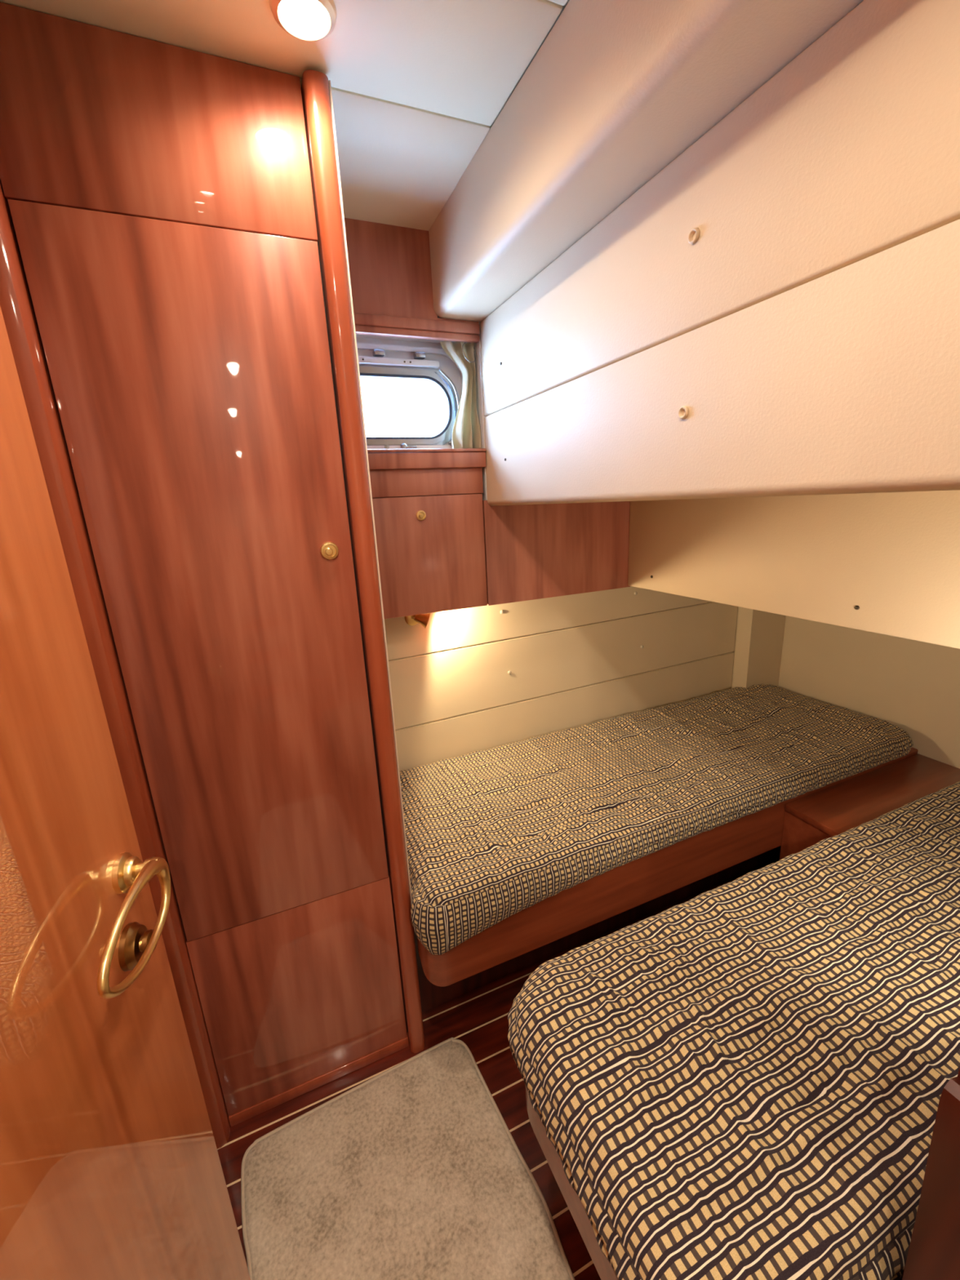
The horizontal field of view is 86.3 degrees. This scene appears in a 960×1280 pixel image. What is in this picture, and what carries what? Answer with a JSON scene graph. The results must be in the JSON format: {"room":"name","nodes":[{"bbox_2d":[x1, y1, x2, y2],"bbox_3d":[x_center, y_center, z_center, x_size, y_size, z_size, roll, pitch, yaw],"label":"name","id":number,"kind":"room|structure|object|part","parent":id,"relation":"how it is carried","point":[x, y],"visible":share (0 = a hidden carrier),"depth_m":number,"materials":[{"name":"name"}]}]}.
{"room":"boat cabin","nodes":[
{"label":"boat cabin","id":0,"kind":"room"},
{"bbox_2d":[0,0,569,231],"bbox_3d":[0.470,-0.756,0.090,3.050,0.084,3.120,-9,16,-22],"label":"ceiling","id":1,"kind":"structure","parent":0,"point":[418,86],"depth_m":0.77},
{"bbox_3d":[-0.590,-0.790,0.541,1.430,0.012,0.239,-9,16,-22],"label":"headliner panel","id":2,"kind":"part","parent":1,"relation":"part of","materials":[{"name":"white plastic"}]},
{"bbox_2d":[269,0,337,41],"bbox_3d":[-0.235,-0.835,0.683,0.086,0.010,0.086,-9,16,-22],"label":"recessed light","id":3,"kind":"object","parent":1,"relation":"in","point":[308,20],"visible":1,"depth_m":0.69,"materials":[{"name":"beige glass"}]},
{"bbox_3d":[-0.235,-0.835,0.683,0.058,0.008,0.058,-9,16,-22],"label":"bulb","id":4,"kind":"part","parent":3,"relation":"part of","materials":[{"name":"white glass"}]},
{"bbox_3d":[-0.710,-0.855,0.813,1.430,0.016,0.362,-9,16,-22],"label":"headliner panel","id":5,"kind":"part","parent":1,"relation":"part of","materials":[{"name":"white plastic"}]},
{"bbox_3d":[-0.409,-0.690,0.135,1.430,0.012,0.665,-9,16,-22],"label":"headliner panel","id":6,"kind":"part","parent":1,"relation":"part of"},
{"bbox_2d":[217,857,779,1279],"bbox_3d":[0.569,1.200,0.615,3.050,0.060,3.120,-9,16,-22],"label":"floor","id":7,"kind":"structure","parent":0,"point":[477,1018],"depth_m":1.20,"materials":[{"name":"brown wood"}]},
{"bbox_2d":[0,2,425,1126],"bbox_3d":[-0.465,0.069,1.125,0.454,1.959,0.396,-9,16,-22],"label":"wardrobe","id":8,"kind":"object","parent":7,"relation":"on","point":[176,212],"visible":0.97,"depth_m":0.87,"materials":[{"name":"brown wood"}]},
{"bbox_3d":[-0.461,-0.733,0.744,0.408,0.215,0.014,-9,16,-22],"label":"panel","id":9,"kind":"part","parent":8,"relation":"part of","materials":[{"name":"brown wood"}]},
{"bbox_3d":[-0.425,-0.031,0.932,0.404,1.235,0.015,-9,16,-22],"label":"door","id":10,"kind":"part","parent":8,"relation":"part of","materials":[{"name":"brown wood"}]},
{"bbox_3d":[-0.384,0.796,1.154,0.408,0.474,0.014,-9,16,-22],"label":"panel","id":11,"kind":"part","parent":8,"relation":"part of","materials":[{"name":"brown wood"}]},
{"bbox_3d":[-0.279,-0.166,0.951,0.034,0.034,0.006,-9,16,-22],"label":"knob","id":12,"kind":"part","parent":8,"relation":"part of","materials":[{"name":"gold metal"}]},
{"bbox_3d":[-0.277,0.042,1.202,0.038,1.954,0.396,-9,16,-22],"label":"corner post","id":13,"kind":"part","parent":8,"relation":"part of","materials":[{"name":"brown wood"}]},
{"bbox_2d":[240,1037,574,1279],"bbox_3d":[-0.111,1.126,0.874,0.564,0.014,0.790,-9,16,-22],"label":"rug","id":14,"kind":"object","parent":7,"relation":"on","point":[415,1171],"visible":1,"depth_m":1.01,"materials":[{"name":"beige carpet"}]},
{"bbox_2d":[413,747,918,1012],"bbox_3d":[0.590,0.643,1.771,1.790,0.414,0.609,-9,16,-22],"label":"bunk base","id":15,"kind":"object","parent":7,"relation":"on","point":[619,896],"visible":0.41,"depth_m":1.38,"materials":[{"name":"brown wood"}]},
{"bbox_2d":[399,684,913,955],"bbox_3d":[0.564,0.432,1.692,1.781,0.172,0.638,-9,16,-22],"label":"mattress","id":16,"kind":"object","parent":15,"relation":"on","point":[492,834],"visible":0.96,"depth_m":1.48,"materials":[{"name":"fabric"}]},
{"bbox_2d":[525,1086,904,1279],"bbox_3d":[0.628,0.861,0.980,1.039,0.400,0.507,-9,16,-22],"label":"bunk base","id":17,"kind":"object","parent":7,"relation":"on","point":[605,1270],"visible":0.07,"depth_m":0.78,"materials":[{"name":"brown wood"}]},
{"bbox_2d":[507,781,959,1279],"bbox_3d":[0.907,0.564,1.024,1.746,0.118,0.524,-9,16,-22],"label":"mattress","id":18,"kind":"object","parent":17,"relation":"on","point":[745,1077],"visible":0.99,"depth_m":0.76,"materials":[{"name":"fabric"}]},
{"bbox_2d":[779,753,959,859],"bbox_3d":[1.369,0.714,1.390,0.664,0.400,0.714,-9,16,-22],"label":"nightstand","id":19,"kind":"object","parent":7,"relation":"on","point":[831,811],"visible":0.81,"depth_m":1.55,"materials":[{"name":"brown wood"}]},
{"bbox_3d":[1.078,0.771,1.275,0.018,0.376,0.714,-9,16,-22],"label":"panel","id":20,"kind":"part","parent":19,"relation":"part of","materials":[{"name":"brown wood"}]},
{"bbox_2d":[344,217,737,770],"bbox_3d":[-0.047,-0.126,1.616,3.050,2.040,0.226,-9,16,-22],"label":"wall","id":21,"kind":"structure","parent":0,"point":[562,640],"depth_m":1.71,"materials":[{"name":"white"}]},
{"bbox_3d":[-0.252,-0.881,1.219,0.300,0.197,0.012,-9,16,-22],"label":"veneer panel","id":22,"kind":"part","parent":21,"relation":"part of","materials":[{"name":"brown wood"}]},
{"bbox_2d":[355,337,462,448],"bbox_3d":[-0.328,-0.652,1.350,0.690,0.304,0.092,-9,16,-22],"label":"window","id":23,"kind":"structure","parent":21,"relation":"in","point":[427,362],"depth_m":1.38,"materials":[{"name":"white metal"}]},
{"bbox_3d":[-0.287,-0.617,1.357,0.499,0.213,0.014,-9,16,-22],"label":"frame","id":24,"kind":"part","parent":23,"relation":"part of","materials":[{"name":"silver metal"}]},
{"bbox_3d":[-0.187,-0.528,1.401,0.030,0.007,0.006,-9,16,-22],"label":"latch lever","id":25,"kind":"part","parent":23,"relation":"part of","materials":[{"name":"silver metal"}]},
{"bbox_3d":[-0.082,-0.648,1.418,0.054,0.187,0.011,-7,16,-15],"label":"stay arm","id":26,"kind":"part","parent":23,"relation":"part of","materials":[{"name":"silver metal"}]},
{"bbox_2d":[353,312,479,342],"bbox_3d":[-0.190,-0.774,1.267,0.407,0.040,0.022,-9,16,-22],"label":"trim","id":27,"kind":"structure","parent":21,"relation":"attached to","point":[365,324],"depth_m":1.27,"materials":[{"name":"brown wood"}]},
{"bbox_2d":[404,613,430,628],"bbox_3d":[-0.183,-0.063,1.560,0.087,0.051,0.052,12,21,44],"label":"reading lamp","id":28,"kind":"object","parent":21,"relation":"attached to","point":[423,619],"visible":0.9,"depth_m":1.54,"materials":[{"name":"gold metal"}]},
{"bbox_3d":[-0.208,-0.068,1.579,0.048,0.048,0.008,-9,16,-22],"label":"wall plate","id":29,"kind":"part","parent":28,"relation":"part of","materials":[{"name":"gold metal"}]},
{"bbox_3d":[-0.172,-0.057,1.546,0.051,0.047,0.046,-9,16,-22],"label":"lamp shade","id":30,"kind":"part","parent":28,"relation":"part of","materials":[{"name":"gold metal"}]},
{"bbox_2d":[367,448,487,618],"bbox_3d":[-0.187,-0.299,1.451,0.404,0.440,0.151,-9,16,-22],"label":"locker","id":31,"kind":"object","parent":21,"relation":"attached to","point":[428,509],"visible":0.7,"depth_m":1.40,"materials":[{"name":"brown wood"}]},
{"bbox_3d":[-0.159,-0.336,1.382,0.027,0.027,0.006,-9,16,-22],"label":"knob","id":32,"kind":"part","parent":31,"relation":"part of","materials":[{"name":"gold metal"}]},
{"bbox_3d":[-0.176,-0.420,1.367,0.396,0.068,0.014,-9,16,-22],"label":"rail","id":33,"kind":"part","parent":31,"relation":"part of","materials":[{"name":"brown wood"}]},
{"bbox_3d":[-0.187,-0.483,1.379,0.404,0.048,0.104,-9,16,-22],"label":"sill","id":34,"kind":"part","parent":31,"relation":"part of","materials":[{"name":"brown wood"}]},
{"bbox_3d":[-0.058,-0.819,1.320,0.114,0.007,0.012,-9,16,-22],"label":"veneer panel","id":35,"kind":"part","parent":21,"relation":"part of","materials":[{"name":"brown wood"}]},
{"bbox_2d":[440,340,481,448],"bbox_3d":[-0.051,-0.658,1.387,0.100,0.270,0.039,-9,16,-22],"label":"curtain","id":36,"kind":"object","parent":21,"relation":"hanging from","point":[466,432],"visible":0.96,"depth_m":1.39,"materials":[{"name":"fabric"}]},
{"bbox_2d":[462,342,476,362],"bbox_3d":[-0.028,-0.761,1.354,0.045,0.054,0.018,-15,19,-38],"label":"wire","id":37,"kind":"object","parent":36,"relation":"attached to","point":[464,342],"visible":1,"depth_m":1.35,"materials":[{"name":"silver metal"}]},
{"bbox_3d":[0.290,-0.125,1.798,1.702,0.208,0.012,-9,16,-22],"label":"lining panel","id":38,"kind":"part","parent":21,"relation":"part of","materials":[{"name":"beige plastic"}]},
{"bbox_3d":[0.256,-0.288,1.590,0.523,0.303,0.012,-9,16,-22],"label":"veneer panel","id":39,"kind":"part","parent":21,"relation":"part of","materials":[{"name":"brown wood"}]},
{"bbox_3d":[0.300,0.073,1.851,1.702,0.263,0.012,-9,16,-22],"label":"lining panel","id":40,"kind":"part","parent":21,"relation":"part of","materials":[{"name":"beige plastic"}]},
{"bbox_3d":[0.321,0.486,1.962,1.702,0.645,0.012,-9,16,-22],"label":"lining panel","id":41,"kind":"part","parent":21,"relation":"part of","materials":[{"name":"beige plastic"}]},
{"bbox_2d":[731,606,785,688],"bbox_3d":[1.197,0.173,2.235,0.196,1.022,0.082,-9,16,-22],"label":"pillar","id":42,"kind":"structure","parent":21,"relation":"attached to","point":[759,634],"depth_m":2.16,"materials":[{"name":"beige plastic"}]},
{"bbox_2d":[428,0,959,648],"bbox_3d":[0.846,-0.549,1.184,1.609,0.949,1.362,-9,16,-22],"label":"wall","id":43,"kind":"structure","parent":0,"point":[705,254],"depth_m":0.69,"materials":[{"name":"white"}]},
{"bbox_3d":[0.255,-0.587,0.829,0.024,0.228,1.212,-9,16,-22],"label":"hull panel","id":44,"kind":"part","parent":43,"relation":"part of","materials":[{"name":"beige plastic"}]},
{"bbox_3d":[0.491,-0.398,0.981,0.515,0.234,1.212,-9,16,-22],"label":"hull panel","id":45,"kind":"part","parent":43,"relation":"part of","materials":[{"name":"beige plastic"}]},
{"bbox_3d":[0.747,-0.188,1.146,0.045,0.282,1.212,-9,16,-22],"label":"valance panel","id":46,"kind":"part","parent":43,"relation":"part of","materials":[{"name":"beige plastic"}]},
{"bbox_2d":[777,615,959,768],"bbox_3d":[1.591,0.155,1.654,0.100,1.320,1.422,-9,16,-22],"label":"wall","id":47,"kind":"structure","parent":0,"point":[913,686],"depth_m":1.85,"materials":[{"name":"beige paint"}]},
{"bbox_3d":[-0.559,0.408,-0.122,0.565,1.960,0.045,-9,16,-22],"label":"wall","id":48,"kind":"structure","parent":0,"visible":0},
{"bbox_2d":[0,306,250,1279],"bbox_3d":[-0.352,0.276,0.333,0.078,1.920,0.655,-7,15,-13],"label":"door","id":49,"kind":"structure","parent":48,"relation":"in","point":[111,1169],"depth_m":0.50,"materials":[{"name":"brown wood"}]},
{"bbox_3d":[-0.405,0.272,0.605,0.034,0.045,0.045,-7,15,-13],"label":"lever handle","id":50,"kind":"part","parent":49,"relation":"part of","materials":[{"name":"gold metal"}]},
{"bbox_3d":[1.123,0.110,0.671,1.474,1.960,0.060,-9,16,-22],"label":"wall","id":51,"kind":"structure","parent":0,"visible":0},
{"bbox_2d":[902,1076,959,1279],"bbox_3d":[0.463,0.777,0.545,0.026,0.764,0.055,-9,16,-22],"label":"trim","id":52,"kind":"structure","parent":51,"relation":"attached to","point":[934,1251],"depth_m":0.49,"materials":[{"name":"brown wood"}]},
{"bbox_3d":[-0.913,0.244,0.534,0.550,1.972,1.478,-9,16,-22],"label":"wall","id":53,"kind":"structure","parent":0,"visible":0},
{"bbox_2d":[0,178,230,1149],"bbox_3d":[-0.673,0.153,0.853,0.154,1.960,0.054,-9,16,-22],"label":"trim","id":54,"kind":"structure","parent":53,"relation":"attached to","point":[15,302],"depth_m":0.81,"materials":[{"name":"brown wood"}]}
]}

